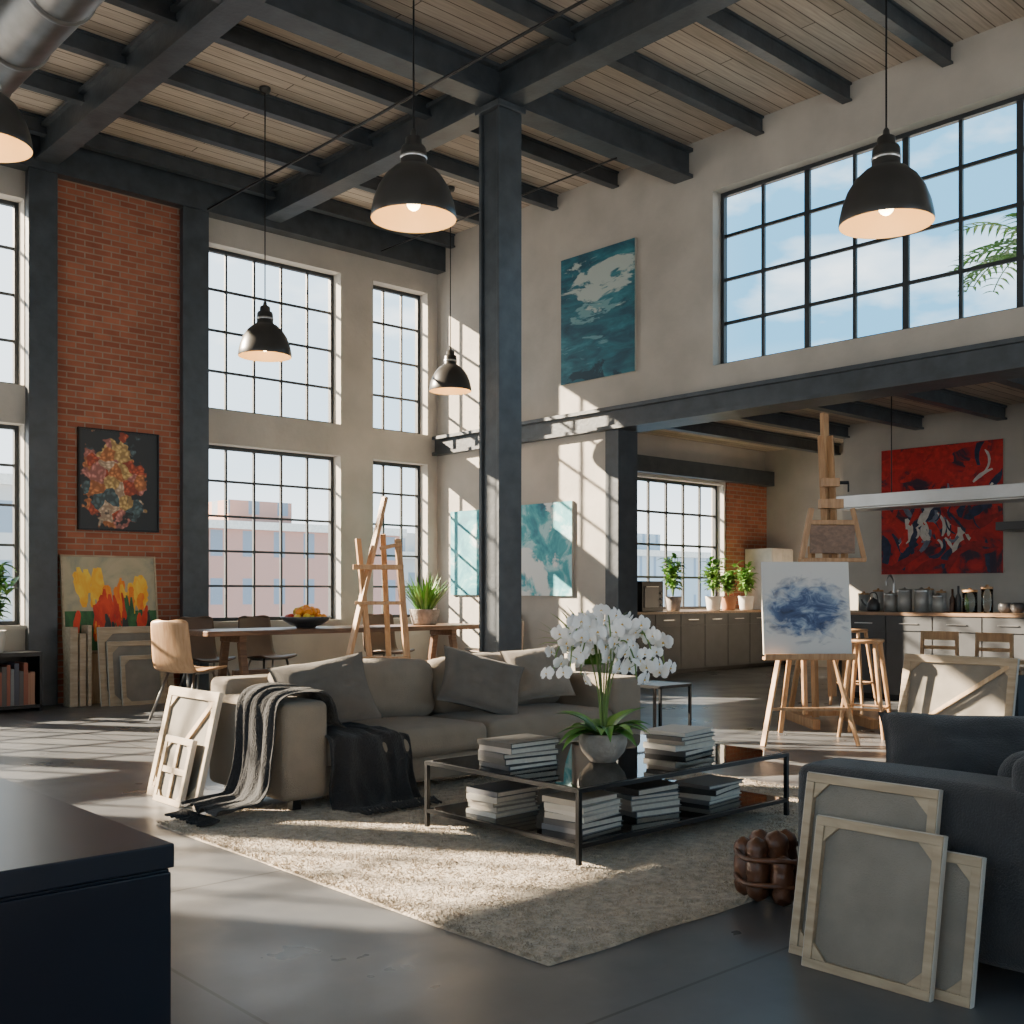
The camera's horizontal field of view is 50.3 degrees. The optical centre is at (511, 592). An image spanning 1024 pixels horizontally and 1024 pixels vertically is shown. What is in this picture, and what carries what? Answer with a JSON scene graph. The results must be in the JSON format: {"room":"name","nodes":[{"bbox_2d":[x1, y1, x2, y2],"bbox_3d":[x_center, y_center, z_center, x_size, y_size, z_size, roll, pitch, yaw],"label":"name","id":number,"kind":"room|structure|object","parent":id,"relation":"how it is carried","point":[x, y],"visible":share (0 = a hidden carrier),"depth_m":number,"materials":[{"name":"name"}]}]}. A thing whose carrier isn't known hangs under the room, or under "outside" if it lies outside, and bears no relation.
{"room":"art studio","nodes":[
{"label":"art studio","id":0,"kind":"room"},
{"bbox_2d":[58,178,179,703],"bbox_3d":[-5.184,-1.930,14.316,1.720,6.660,0.058,0,0,-42],"label":"brick wall","id":1,"kind":"structure","parent":0,"point":[119,254],"depth_m":14.30,"materials":[{"name":"brick"}]},
{"bbox_2d":[77,426,158,532],"bbox_3d":[-5.138,-1.465,14.265,1.070,1.310,0.058,0,0,-42],"label":"floral painting","id":2,"kind":"object","parent":1,"relation":"attached to","point":[118,471],"visible":1,"depth_m":14.24,"materials":[{"name":"fabric"}]},
{"bbox_2d":[0,0,739,274],"bbox_3d":[-1.265,-5.485,6.355,15.698,0.490,17.095,0,0,-42],"label":"steel beam","id":3,"kind":"structure","parent":1,"relation":"attached to","point":[532,79],"depth_m":12.22,"materials":[{"name":"metal"}]},
{"bbox_2d":[207,0,616,251],"bbox_3d":[2.550,-5.278,9.739,2.928,0.064,16.750,0,0,-42],"label":"conduit","id":4,"kind":"object","parent":3,"relation":"attached to","point":[580,2],"visible":0.87,"depth_m":12.09,"materials":[{"name":"black metal"}]},
{"bbox_2d":[0,165,436,690],"bbox_3d":[-7.144,-2.200,12.799,16.300,7.200,0.340,0,0,-42],"label":"wall","id":5,"kind":"structure","parent":0,"point":[352,441],"depth_m":16.79,"materials":[{"name":"paint"}]},
{"bbox_2d":[0,424,18,624],"bbox_3d":[-6.984,-0.850,13.040,2.060,2.500,0.070,0,0,-42],"label":"window","id":6,"kind":"structure","parent":5,"relation":"in","point":[15,465],"depth_m":13.69,"materials":[{"name":"metal"}]},
{"bbox_2d":[0,199,18,384],"bbox_3d":[-6.984,-3.740,13.040,2.060,2.320,0.070,0,0,-42],"label":"window","id":7,"kind":"structure","parent":5,"relation":"in","point":[15,248],"depth_m":13.69,"materials":[{"name":"metal"}]},
{"bbox_2d":[0,617,411,629],"bbox_3d":[-7.117,0.425,12.695,15.460,0.050,0.250,0,0,-42],"label":"window sill","id":8,"kind":"structure","parent":5,"relation":"attached to","point":[8,627],"depth_m":15.41,"materials":[{"name":"paint"}]},
{"bbox_2d":[209,445,332,620],"bbox_3d":[-3.612,-0.850,16.117,2.250,2.500,0.070,0,0,-42],"label":"window","id":9,"kind":"structure","parent":5,"relation":"in","point":[307,457],"depth_m":16.27,"materials":[{"name":"metal"}]},
{"bbox_2d":[209,247,332,422],"bbox_3d":[-3.612,-3.740,16.117,2.250,2.320,0.070,0,0,-42],"label":"window","id":10,"kind":"structure","parent":5,"relation":"in","point":[253,260],"depth_m":16.27,"materials":[{"name":"metal"}]},
{"bbox_2d":[373,285,419,433],"bbox_3d":[-1.939,-3.740,17.643,1.080,2.320,0.070,0,0,-42],"label":"window","id":11,"kind":"structure","parent":5,"relation":"in","point":[383,290],"depth_m":17.75,"materials":[{"name":"metal"}]},
{"bbox_2d":[373,461,419,617],"bbox_3d":[-1.939,-0.850,17.643,1.080,2.500,0.070,0,0,-42],"label":"window","id":12,"kind":"structure","parent":5,"relation":"in","point":[383,493],"depth_m":17.76,"materials":[{"name":"metal"}]},
{"bbox_2d":[19,0,952,248],"bbox_3d":[-1.580,-5.685,6.694,15.690,0.210,15.460,0,0,-42],"label":"joist","id":13,"kind":"object","parent":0,"point":[725,22],"depth_m":12.36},
{"bbox_2d":[0,665,1023,1023],"bbox_3d":[1.359,1.500,8.821,23.500,0.200,17.800,0,0,-42],"label":"floor","id":14,"kind":"structure","parent":0,"point":[253,941],"depth_m":4.31,"materials":[{"name":"concrete"}]},
{"bbox_2d":[0,650,41,710],"bbox_3d":[-6.463,1.050,12.513,1.920,0.699,0.500,0,0,-42],"label":"bookcase","id":15,"kind":"object","parent":14,"relation":"on","point":[20,671],"visible":1,"depth_m":12.87,"materials":[{"name":"black metal"}]},
{"bbox_2d":[0,562,18,652],"bbox_3d":[-6.068,0.148,12.779,0.656,1.104,0.624,0,0,-42],"label":"potted plant","id":16,"kind":"object","parent":15,"relation":"on","point":[3,578],"visible":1,"depth_m":12.80,"materials":[{"name":"green plant"}]},
{"bbox_2d":[25,167,57,705],"bbox_3d":[-5.872,-1.917,13.579,0.350,6.635,0.217,0,0,-42],"label":"steel column","id":17,"kind":"structure","parent":14,"relation":"on","point":[41,186],"depth_m":13.50,"materials":[{"name":"metal"}]},
{"bbox_2d":[63,625,99,706],"bbox_3d":[-5.094,0.899,13.965,1.300,0.999,0.500,0,0,-42],"label":"stack","id":18,"kind":"object","parent":14,"relation":"on","point":[81,687],"visible":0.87,"depth_m":13.46,"materials":[{"name":"brown wood"}]},
{"bbox_2d":[59,554,157,651],"bbox_3d":[-5.176,0.136,14.070,1.240,1.238,0.206,0,0,-42],"label":"framed picture","id":19,"kind":"object","parent":18,"relation":"on","point":[96,591],"visible":0.73,"depth_m":14.04,"materials":[{"name":"paint"}]},
{"bbox_2d":[0,777,173,1023],"bbox_3d":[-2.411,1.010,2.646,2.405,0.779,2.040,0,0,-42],"label":"sideboard","id":20,"kind":"object","parent":14,"relation":"on","point":[85,896],"visible":1,"depth_m":2.60,"materials":[{"name":"black paint"}]},
{"bbox_2d":[97,626,173,706],"bbox_3d":[-4.755,0.913,13.816,0.958,0.979,0.161,0,0,-42],"label":"canvas","id":21,"kind":"object","parent":14,"relation":"on","point":[131,633],"visible":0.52,"depth_m":13.61,"materials":[{"name":"brown wood"}]},
{"bbox_2d":[106,640,166,706],"bbox_3d":[-4.721,1.003,13.749,0.748,0.801,0.137,0,0,-42],"label":"canvas","id":22,"kind":"object","parent":14,"relation":"on","point":[114,649],"visible":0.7,"depth_m":13.59,"materials":[{"name":"brown wood"}]},
{"bbox_2d":[119,655,165,705],"bbox_3d":[-4.643,1.092,13.723,0.558,0.622,0.114,0,0,-42],"label":"canvas","id":23,"kind":"object","parent":14,"relation":"on","point":[141,683],"visible":0.76,"depth_m":13.70,"materials":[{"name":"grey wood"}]},
{"bbox_2d":[152,735,197,807],"bbox_3d":[-2.253,1.187,7.285,0.132,0.439,0.408,0,0,-42],"label":"canvas","id":24,"kind":"object","parent":14,"relation":"on","point":[178,754],"visible":0.9,"depth_m":7.26,"materials":[{"name":"brown wood"}]},
{"bbox_2d":[146,686,223,808],"bbox_3d":[-2.222,1.031,7.394,0.204,0.750,0.748,0,0,-42],"label":"canvas","id":25,"kind":"object","parent":14,"relation":"on","point":[193,714],"visible":0.79,"depth_m":7.35,"materials":[{"name":"fabric"}]},
{"bbox_2d":[148,619,226,719],"bbox_3d":[-3.601,0.846,12.126,0.602,1.117,0.694,0,0,26],"label":"dining chair","id":26,"kind":"object","parent":14,"relation":"on","point":[170,640],"visible":0.95,"depth_m":11.87,"materials":[{"name":"brown wood"}]},
{"bbox_2d":[180,206,208,690],"bbox_3d":[-4.376,-1.917,14.944,0.380,6.635,0.217,0,0,-42],"label":"steel column","id":27,"kind":"structure","parent":14,"relation":"on","point":[194,223],"depth_m":14.86,"materials":[{"name":"metal"}]},
{"bbox_2d":[176,616,235,689],"bbox_3d":[-3.981,0.855,14.155,0.592,1.099,0.682,0,0,-42],"label":"dining chair","id":28,"kind":"object","parent":14,"relation":"on","point":[203,649],"visible":0.66,"depth_m":14.38,"materials":[{"name":"brown wood"}]},
{"bbox_2d":[238,615,297,668],"bbox_3d":[-3.319,0.855,14.758,0.682,1.099,0.592,0,0,42],"label":"dining chair","id":29,"kind":"object","parent":14,"relation":"on","point":[259,647],"visible":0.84,"depth_m":14.94,"materials":[{"name":"brown wood"}]},
{"bbox_2d":[189,623,478,676],"bbox_3d":[-2.203,0.924,14.505,4.400,0.949,0.900,0,0,-42],"label":"dining table","id":30,"kind":"object","parent":14,"relation":"on","point":[239,635],"visible":0.44,"depth_m":13.58,"materials":[{"name":"brown wood"}]},
{"bbox_2d":[280,605,330,627],"bbox_3d":[-2.649,0.298,14.030,0.658,0.300,0.658,0,0,-37],"label":"fruit bowl","id":31,"kind":"object","parent":30,"relation":"on","point":[305,616],"visible":1,"depth_m":13.87,"materials":[{"name":"ceramic"}]},
{"bbox_2d":[396,574,452,624],"bbox_3d":[-1.270,0.072,15.457,0.871,0.751,0.897,0,0,-10],"label":"potted grass plant","id":32,"kind":"object","parent":30,"relation":"on","point":[424,601],"visible":0.99,"depth_m":15.31,"materials":[{"name":"green plant"}]},
{"bbox_2d":[346,496,410,659],"bbox_3d":[-1.506,0.209,11.158,0.840,2.386,1.074,0,0,-18],"label":"wooden easel","id":33,"kind":"object","parent":14,"relation":"on","point":[362,604],"visible":0.71,"depth_m":10.98,"materials":[{"name":"brown wood"}]},
{"bbox_2d":[363,613,414,655],"bbox_3d":[-1.835,0.855,16.112,0.592,1.099,0.682,0,0,-37],"label":"dining chair","id":34,"kind":"object","parent":14,"relation":"on","point":[377,638],"visible":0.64,"depth_m":16.32,"materials":[{"name":"brown wood"}]},
{"bbox_2d":[209,653,639,809],"bbox_3d":[-0.503,0.942,8.303,3.414,0.915,1.094,0,0,-42],"label":"sofa","id":35,"kind":"object","parent":14,"relation":"on","point":[405,690],"visible":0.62,"depth_m":7.77,"materials":[{"name":"beige fabric"}]},
{"bbox_2d":[164,682,441,827],"bbox_3d":[-1.320,1.019,7.000,1.590,0.857,1.012,0,0,-42],"label":"throw blanket","id":36,"kind":"object","parent":35,"relation":"on","point":[373,770],"visible":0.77,"depth_m":7.01,"materials":[{"name":"grey fabric"}]},
{"bbox_2d":[267,652,382,725],"bbox_3d":[-1.268,0.680,7.413,0.736,0.541,0.340,0,0,-26],"label":"throw pillow","id":37,"kind":"object","parent":35,"relation":"on","point":[343,678],"visible":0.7,"depth_m":7.36,"materials":[{"name":"grey fabric"}]},
{"bbox_2d":[436,645,524,714],"bbox_3d":[-0.234,0.690,8.357,0.770,0.587,0.310,0,0,-17],"label":"throw pillow","id":38,"kind":"object","parent":35,"relation":"on","point":[469,679],"visible":1,"depth_m":8.26,"materials":[{"name":"grey fabric"}]},
{"bbox_2d":[499,644,575,701],"bbox_3d":[0.207,0.650,8.853,0.609,0.483,0.288,0,0,-15],"label":"throw pillow","id":39,"kind":"object","parent":35,"relation":"on","point":[532,685],"visible":0.65,"depth_m":8.77,"materials":[{"name":"beige fabric"}]},
{"bbox_2d":[155,772,797,965],"bbox_3d":[0.432,1.386,6.648,3.933,0.024,3.432,0,0,-42],"label":"area rug","id":40,"kind":"object","parent":14,"relation":"on","point":[523,896],"visible":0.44,"depth_m":5.48,"materials":[{"name":"fabric"}]},
{"bbox_2d":[424,734,788,865],"bbox_3d":[0.599,1.179,6.584,1.864,0.387,1.264,0,0,-42],"label":"coffee table","id":41,"kind":"object","parent":40,"relation":"on","point":[575,773],"visible":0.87,"depth_m":6.23,"materials":[{"name":"black metal"}]},
{"bbox_2d":[466,780,539,818],"bbox_3d":[-0.058,1.195,6.341,0.372,0.141,0.281,0,0,-42],"label":"book stack","id":42,"kind":"object","parent":41,"relation":"on","point":[499,799],"visible":1,"depth_m":6.26,"materials":[{"name":"paper"}]},
{"bbox_2d":[477,733,559,770],"bbox_3d":[0.038,0.910,6.263,0.423,0.150,0.316,0,0,-42],"label":"book stack","id":43,"kind":"object","parent":41,"relation":"on","point":[518,751],"visible":1,"depth_m":6.16,"materials":[{"name":"paper"}]},
{"bbox_2d":[542,790,623,835],"bbox_3d":[0.387,1.176,5.896,0.295,0.178,0.373,0,0,42],"label":"book stack","id":44,"kind":"object","parent":41,"relation":"on","point":[600,808],"visible":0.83,"depth_m":5.80,"materials":[{"name":"paper"}]},
{"bbox_2d":[541,604,675,762],"bbox_3d":[0.544,0.522,6.394,0.709,0.926,0.646,0,0,26],"label":"potted orchid","id":45,"kind":"object","parent":41,"relation":"on","point":[601,740],"visible":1,"depth_m":6.33,"materials":[{"name":"plant"}]},
{"bbox_2d":[604,779,681,817],"bbox_3d":[0.756,1.186,6.333,0.399,0.159,0.303,0,0,-35],"label":"book stack","id":46,"kind":"object","parent":41,"relation":"on","point":[655,797],"visible":0.73,"depth_m":6.22,"materials":[{"name":"paper"}]},
{"bbox_2d":[643,724,715,756],"bbox_3d":[1.042,0.913,6.768,0.324,0.143,0.427,0,0,39],"label":"book stack","id":47,"kind":"object","parent":41,"relation":"on","point":[672,739],"visible":0.98,"depth_m":6.67,"materials":[{"name":"paper"}]},
{"bbox_2d":[674,774,743,805],"bbox_3d":[1.213,1.209,6.721,0.298,0.112,0.410,0,0,40],"label":"book stack","id":48,"kind":"object","parent":41,"relation":"on","point":[709,789],"visible":0.84,"depth_m":6.61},
{"bbox_2d":[733,829,797,906],"bbox_3d":[1.210,1.217,4.935,0.424,0.312,0.404,0,0,-42],"label":"bundle","id":49,"kind":"object","parent":40,"relation":"on","point":[765,863],"visible":0.78,"depth_m":4.83,"materials":[{"name":"leather"}]},
{"bbox_2d":[475,98,525,653],"bbox_3d":[-0.130,-1.965,12.011,0.500,6.730,0.500,0,0,-42],"label":"steel column","id":50,"kind":"structure","parent":14,"relation":"on","point":[499,119],"depth_m":11.90,"materials":[{"name":"metal"}]},
{"bbox_2d":[432,336,1023,455],"bbox_3d":[4.647,-2.405,11.746,0.540,0.310,17.090,0,0,-42],"label":"beam","id":51,"kind":"structure","parent":50,"relation":"attached to","point":[998,360],"depth_m":12.94,"materials":[{"name":"metal"}]},
{"bbox_2d":[605,429,636,675],"bbox_3d":[1.520,-0.422,15.158,0.400,3.645,0.245,0,0,-42],"label":"steel column","id":52,"kind":"structure","parent":14,"relation":"on","point":[620,445],"depth_m":15.05,"materials":[{"name":"metal"}]},
{"bbox_2d":[640,680,691,734],"bbox_3d":[1.273,1.095,9.554,0.422,0.609,0.422,0,0,-42],"label":"side table","id":53,"kind":"object","parent":14,"relation":"on","point":[659,685],"visible":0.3,"depth_m":9.52,"materials":[{"name":"black metal"}]},
{"bbox_2d":[637,609,786,676],"bbox_3d":[2.985,0.860,19.324,6.100,1.079,0.595,0,0,-42],"label":"base cabinet","id":54,"kind":"object","parent":14,"relation":"on","point":[703,640],"visible":0.52,"depth_m":19.47,"materials":[{"name":"beige wood"}]},
{"bbox_2d":[637,581,662,611],"bbox_3d":[2.248,0.059,18.641,0.550,0.517,0.490,0,0,-42],"label":"countertop oven","id":55,"kind":"object","parent":54,"relation":"on","point":[649,593],"visible":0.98,"depth_m":18.43,"materials":[{"name":"black metal"}]},
{"bbox_2d":[658,552,686,610],"bbox_3d":[2.809,-0.192,19.112,0.567,1.023,0.488,0,0,-42],"label":"plant","id":56,"kind":"object","parent":54,"relation":"on","point":[673,603],"visible":1,"depth_m":19.01,"materials":[{"name":"green plant"}]},
{"bbox_2d":[698,556,726,610],"bbox_3d":[3.656,-0.176,19.804,0.515,0.990,0.532,0,0,-42],"label":"plant","id":57,"kind":"object","parent":54,"relation":"on","point":[713,603],"visible":1,"depth_m":19.78,"materials":[{"name":"green plant"}]},
{"bbox_2d":[717,570,740,609],"bbox_3d":[4.011,-0.051,20.140,0.472,0.740,0.530,0,0,-42],"label":"plant","id":58,"kind":"object","parent":54,"relation":"on","point":[728,602],"visible":0.94,"depth_m":20.08,"materials":[{"name":"green plant"}]},
{"bbox_2d":[729,561,758,609],"bbox_3d":[4.364,-0.146,20.539,0.595,0.930,0.557,0,0,-42],"label":"plant","id":59,"kind":"object","parent":54,"relation":"on","point":[746,602],"visible":0.98,"depth_m":20.46,"materials":[{"name":"green plant"}]},
{"bbox_2d":[760,559,860,746],"bbox_3d":[2.572,0.540,10.261,0.845,1.724,1.106,0,0,-27],"label":"wooden easel","id":60,"kind":"object","parent":14,"relation":"on","point":[778,658],"visible":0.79,"depth_m":10.00,"materials":[{"name":"brown wood"}]},
{"bbox_2d":[760,562,851,654],"bbox_3d":[2.720,0.140,10.094,0.820,0.857,0.133,0,0,-2],"label":"painting","id":61,"kind":"object","parent":60,"relation":"on","point":[806,605],"visible":1,"depth_m":10.08,"materials":[{"name":"fabric"}]},
{"bbox_2d":[786,412,877,729],"bbox_3d":[3.398,-0.277,11.655,0.736,3.354,0.950,0,0,-2],"label":"easel","id":62,"kind":"object","parent":14,"relation":"on","point":[830,536],"visible":0.75,"depth_m":11.58,"materials":[{"name":"brown wood"}]},
{"bbox_2d":[829,629,877,706],"bbox_3d":[4.270,0.926,13.643,0.460,0.952,0.460,0,0,42],"label":"bar stool","id":63,"kind":"object","parent":14,"relation":"on","point":[861,683],"visible":0.62,"depth_m":13.54,"materials":[{"name":"brown wood"}]},
{"bbox_2d":[837,638,891,739],"bbox_3d":[3.462,0.926,10.672,0.458,0.952,0.458,0,0,30],"label":"bar stool","id":64,"kind":"object","parent":14,"relation":"on","point":[877,644],"visible":0.79,"depth_m":10.61,"materials":[{"name":"brown wood"}]},
{"bbox_2d":[788,771,942,955],"bbox_3d":[1.319,1.057,4.101,0.167,0.696,0.548,0,0,-42],"label":"canvas","id":65,"kind":"object","parent":14,"relation":"on","point":[916,808],"visible":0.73,"depth_m":4.19,"materials":[{"name":"brown wood"}]},
{"bbox_2d":[801,814,947,1001],"bbox_3d":[1.307,1.126,3.961,0.140,0.559,0.508,0,0,-42],"label":"canvas","id":66,"kind":"object","parent":14,"relation":"on","point":[874,912],"visible":1,"depth_m":3.95,"materials":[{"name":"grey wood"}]},
{"bbox_2d":[798,751,1023,972],"bbox_3d":[2.275,0.985,4.745,2.113,0.829,1.144,0,0,-42],"label":"loveseat","id":67,"kind":"object","parent":14,"relation":"on","point":[982,815],"visible":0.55,"depth_m":3.85,"materials":[{"name":"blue fabric"}]},
{"bbox_2d":[878,712,1023,775],"bbox_3d":[1.963,0.720,4.700,0.740,0.377,0.341,0,0,20],"label":"throw pillow","id":68,"kind":"object","parent":67,"relation":"on","point":[973,744],"visible":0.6,"depth_m":4.67,"materials":[{"name":"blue fabric"}]},
{"bbox_2d":[850,611,1023,700],"bbox_3d":[6.481,0.825,13.122,0.935,1.149,5.090,0,0,-42],"label":"kitchen island","id":69,"kind":"object","parent":14,"relation":"on","point":[901,631],"visible":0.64,"depth_m":13.90,"materials":[{"name":"white wood"}]},
{"bbox_2d":[897,587,911,611],"bbox_3d":[5.190,0.086,14.415,0.185,0.325,0.185,0,0,-42],"label":"canister","id":70,"kind":"object","parent":69,"relation":"on","point":[904,595],"visible":1,"depth_m":14.34,"materials":[{"name":"metal"}]},
{"bbox_2d":[914,587,928,611],"bbox_3d":[5.345,0.086,14.245,0.185,0.325,0.185,0,0,-42],"label":"canister","id":71,"kind":"object","parent":69,"relation":"on","point":[921,596],"visible":0.94,"depth_m":14.17,"materials":[{"name":"metal"}]},
{"bbox_2d":[949,586,968,611],"bbox_3d":[5.769,0.078,14.077,0.076,0.340,0.256,0,0,-42],"label":"oil bottles","id":72,"kind":"object","parent":69,"relation":"on","point":[955,603],"visible":0.81,"depth_m":14.07,"materials":[{"name":"glass"}]},
{"bbox_2d":[920,631,958,655],"bbox_3d":[5.153,0.925,12.958,0.480,0.951,0.458,0,0,43],"label":"bar chair","id":73,"kind":"object","parent":14,"relation":"on","point":[929,635],"visible":0.23,"depth_m":12.80,"materials":[{"name":"brown wood"}]},
{"bbox_2d":[898,653,1019,715],"bbox_3d":[4.128,0.998,10.156,0.229,0.821,1.088,0,0,-42],"label":"canvas","id":74,"kind":"object","parent":14,"relation":"on","point":[930,684],"visible":0.53,"depth_m":10.16,"materials":[{"name":"fabric"}]},
{"bbox_2d":[934,851,986,1008],"bbox_3d":[1.424,1.155,3.892,0.129,0.500,0.488,0,0,-42],"label":"canvas","id":75,"kind":"object","parent":14,"relation":"on","point":[963,894],"visible":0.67,"depth_m":3.76,"materials":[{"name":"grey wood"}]},
{"bbox_2d":[975,632,1023,664],"bbox_3d":[5.587,0.925,12.409,0.460,0.951,0.481,0,0,-37],"label":"bar chair","id":76,"kind":"object","parent":14,"relation":"on","point":[987,637],"visible":0.42,"depth_m":12.27,"materials":[{"name":"brown wood"}]},
{"bbox_2d":[1015,667,1023,715],"bbox_3d":[4.422,1.050,10.398,0.530,0.699,1.080,0,0,-42],"label":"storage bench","id":77,"kind":"object","parent":14,"relation":"on","point":[1019,707],"visible":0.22,"depth_m":9.89,"materials":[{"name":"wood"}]},
{"bbox_2d":[10,0,1023,233],"bbox_3d":[-1.300,-5.900,6.395,16.300,0.200,17.800,0,0,-42],"label":"ceiling","id":78,"kind":"structure","parent":0,"point":[835,34],"depth_m":12.16,"materials":[{"name":"brown wood"}]},
{"bbox_2d":[0,84,32,162],"bbox_3d":[-3.672,-4.455,7.615,0.606,2.670,0.606,0,0,-42],"label":"pendant lamp","id":79,"kind":"object","parent":78,"relation":"hanging from","point":[15,138],"visible":1,"depth_m":7.59,"materials":[{"name":"metal"}]},
{"bbox_2d":[0,0,104,98],"bbox_3d":[-1.148,-5.096,5.857,0.596,1.388,16.000,0,0,-42],"label":"ventilation duct","id":80,"kind":"object","parent":78,"relation":"hanging from","point":[31,31],"visible":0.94,"depth_m":8.65,"materials":[{"name":"grey metal"}]},
{"bbox_2d":[238,85,291,361],"bbox_3d":[-2.832,-4.250,12.510,0.606,3.080,0.606,0,0,-42],"label":"pendant lamp","id":81,"kind":"object","parent":78,"relation":"hanging from","point":[263,341],"visible":1,"depth_m":12.43,"materials":[{"name":"metal"}]},
{"bbox_2d":[370,0,456,232],"bbox_3d":[-0.695,-4.215,7.705,0.606,3.150,0.606,0,0,-42],"label":"pendant lamp","id":82,"kind":"object","parent":78,"relation":"hanging from","point":[412,196],"visible":1,"depth_m":7.61,"materials":[{"name":"metal"}]},
{"bbox_2d":[429,186,471,394],"bbox_3d":[-0.879,-4.335,15.578,0.606,2.910,0.606,0,0,-42],"label":"pendant lamp","id":83,"kind":"object","parent":78,"relation":"hanging from","point":[449,378],"visible":0.99,"depth_m":15.45,"materials":[{"name":"metal"}]},
{"bbox_2d":[838,0,934,238],"bbox_3d":[2.467,-4.110,7.192,0.606,3.360,0.606,0,0,-42],"label":"pendant lamp","id":84,"kind":"object","parent":78,"relation":"hanging from","point":[889,199],"visible":1,"depth_m":7.10,"materials":[{"name":"metal"}]},
{"bbox_2d":[637,433,764,610],"bbox_3d":[2.524,-0.700,19.563,7.100,4.200,0.300,0,0,-42],"label":"wall","id":85,"kind":"structure","parent":0,"point":[649,445],"depth_m":20.50,"materials":[{"name":"paint"}]},
{"bbox_2d":[637,477,716,609],"bbox_3d":[2.804,-0.875,19.886,2.950,2.350,0.070,0,0,-42],"label":"window","id":86,"kind":"structure","parent":85,"relation":"in","point":[648,511],"depth_m":20.20,"materials":[{"name":"glass"}]},
{"bbox_2d":[726,483,766,608],"bbox_3d":[4.556,-0.900,21.192,1.300,2.400,0.028,0,0,-42],"label":"brick panel","id":87,"kind":"object","parent":85,"relation":"attached to","point":[746,505],"depth_m":21.08,"materials":[{"name":"brick"}]},
{"bbox_2d":[745,548,792,609],"bbox_3d":[4.983,-0.267,21.103,0.710,1.167,0.640,0,0,-42],"label":"upper cabinet","id":88,"kind":"object","parent":85,"relation":"attached to","point":[756,556],"visible":0.27,"depth_m":20.89,"materials":[{"name":"wood"}]},
{"bbox_2d":[437,17,1023,670],"bbox_3d":[4.745,-2.200,11.639,0.300,7.200,17.400,0,0,-42],"label":"wall","id":89,"kind":"structure","parent":0,"point":[676,228],"depth_m":14.56,"materials":[{"name":"paint"}]},
{"bbox_2d":[451,510,478,594],"bbox_3d":[-0.609,-0.640,17.246,0.040,1.340,1.100,0,0,-42],"label":"abstract painting","id":90,"kind":"object","parent":89,"relation":"attached to","point":[464,524],"visible":0.71,"depth_m":17.36,"materials":[{"name":"fabric"}]},
{"bbox_2d":[521,501,573,595],"bbox_3d":[0.382,-0.640,16.160,0.040,1.360,1.450,0,0,-42],"label":"abstract painting","id":91,"kind":"object","parent":89,"relation":"attached to","point":[547,529],"visible":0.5,"depth_m":15.98,"materials":[{"name":"fabric"}]},
{"bbox_2d":[561,238,636,385],"bbox_3d":[1.198,-3.900,15.267,0.040,1.800,1.410,0,0,-42],"label":"seascape painting","id":92,"kind":"object","parent":89,"relation":"attached to","point":[599,286],"visible":1,"depth_m":15.21,"materials":[{"name":"fabric"}]},
{"bbox_2d":[721,93,1023,363],"bbox_3d":[4.798,-3.990,11.655,0.070,2.220,6.250,0,0,-42],"label":"window","id":93,"kind":"structure","parent":89,"relation":"in","point":[1018,100],"depth_m":12.39,"materials":[{"name":"metal"}]},
{"bbox_2d":[765,443,842,666],"bbox_3d":[6.097,-0.700,20.691,0.300,4.200,2.850,0,0,-42],"label":"wall","id":94,"kind":"structure","parent":0,"point":[796,489],"depth_m":21.17,"materials":[{"name":"paint"}]},
{"bbox_2d":[639,382,1023,451],"bbox_3d":[6.534,-2.835,15.167,7.100,0.070,12.200,0,0,-42],"label":"ceiling","id":95,"kind":"structure","parent":0,"point":[996,392],"depth_m":16.93,"materials":[{"name":"brown wood"}]},
{"bbox_2d":[836,396,1023,511],"bbox_3d":[6.044,-1.945,12.960,0.600,1.690,4.600,0,0,-42],"label":"pendant lamp","id":96,"kind":"object","parent":95,"relation":"hanging from","point":[1013,492],"visible":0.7,"depth_m":13.50,"materials":[{"name":"metal"}]},
{"bbox_2d":[843,403,1023,611],"bbox_3d":[9.304,-0.700,15.766,2.200,4.200,8.750,0,0,-42],"label":"wall","id":97,"kind":"structure","parent":0,"point":[862,450],"depth_m":17.07,"materials":[{"name":"paint"}]},
{"bbox_2d":[637,377,1023,486],"bbox_3d":[6.153,-2.445,15.355,6.790,0.690,10.740,0,0,-42],"label":"ceiling beams","id":98,"kind":"structure","parent":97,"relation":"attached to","point":[944,398],"depth_m":17.54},
{"bbox_2d":[881,439,1003,574],"bbox_3d":[6.663,-1.300,16.977,0.049,2.000,1.960,0,0,-42],"label":"abstract painting","id":99,"kind":"object","parent":97,"relation":"attached to","point":[950,539],"visible":0.84,"depth_m":16.92,"materials":[{"name":"fabric"}]},
{"label":"outside","id":100,"kind":"structure","parent":0,"visible":0},
{"bbox_3d":[-70.910,31.650,151.894,500.000,0.500,280.000,0,0,-42],"label":"ground","id":101,"kind":"structure","parent":100,"visible":0},
{"bbox_2d":[0,473,12,620],"bbox_3d":[-31.577,12.050,52.411,12.600,38.700,12.600,0,0,-42],"label":"building","id":102,"kind":"structure","parent":101,"relation":"on","point":[6,480],"depth_m":51.38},
{"bbox_2d":[209,499,406,617],"bbox_3d":[-17.763,12.600,75.845,16.600,37.600,12.600,0,0,-42],"label":"building","id":103,"kind":"structure","parent":101,"relation":"on","point":[239,530],"depth_m":70.17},
{"bbox_2d":[403,533,414,613],"bbox_3d":[-7.901,13.300,90.258,16.600,36.200,12.600,0,0,-42],"label":"building","id":104,"kind":"structure","parent":101,"relation":"on","point":[409,540],"depth_m":82.42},
{"bbox_2d":[637,533,710,606],"bbox_3d":[10.917,13.050,99.307,16.600,36.700,12.600,0,0,-42],"label":"building","id":105,"kind":"structure","parent":101,"relation":"on","point":[690,558],"depth_m":95.19,"materials":[{"name":"white"}]},
{"bbox_2d":[945,213,1015,296],"bbox_3d":[6.028,-3.659,12.451,2.050,1.518,1.990,0,0,-1],"label":"palm","id":106,"kind":"object","parent":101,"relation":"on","point":[1004,254],"visible":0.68,"depth_m":12.57,"materials":[{"name":"plant"}]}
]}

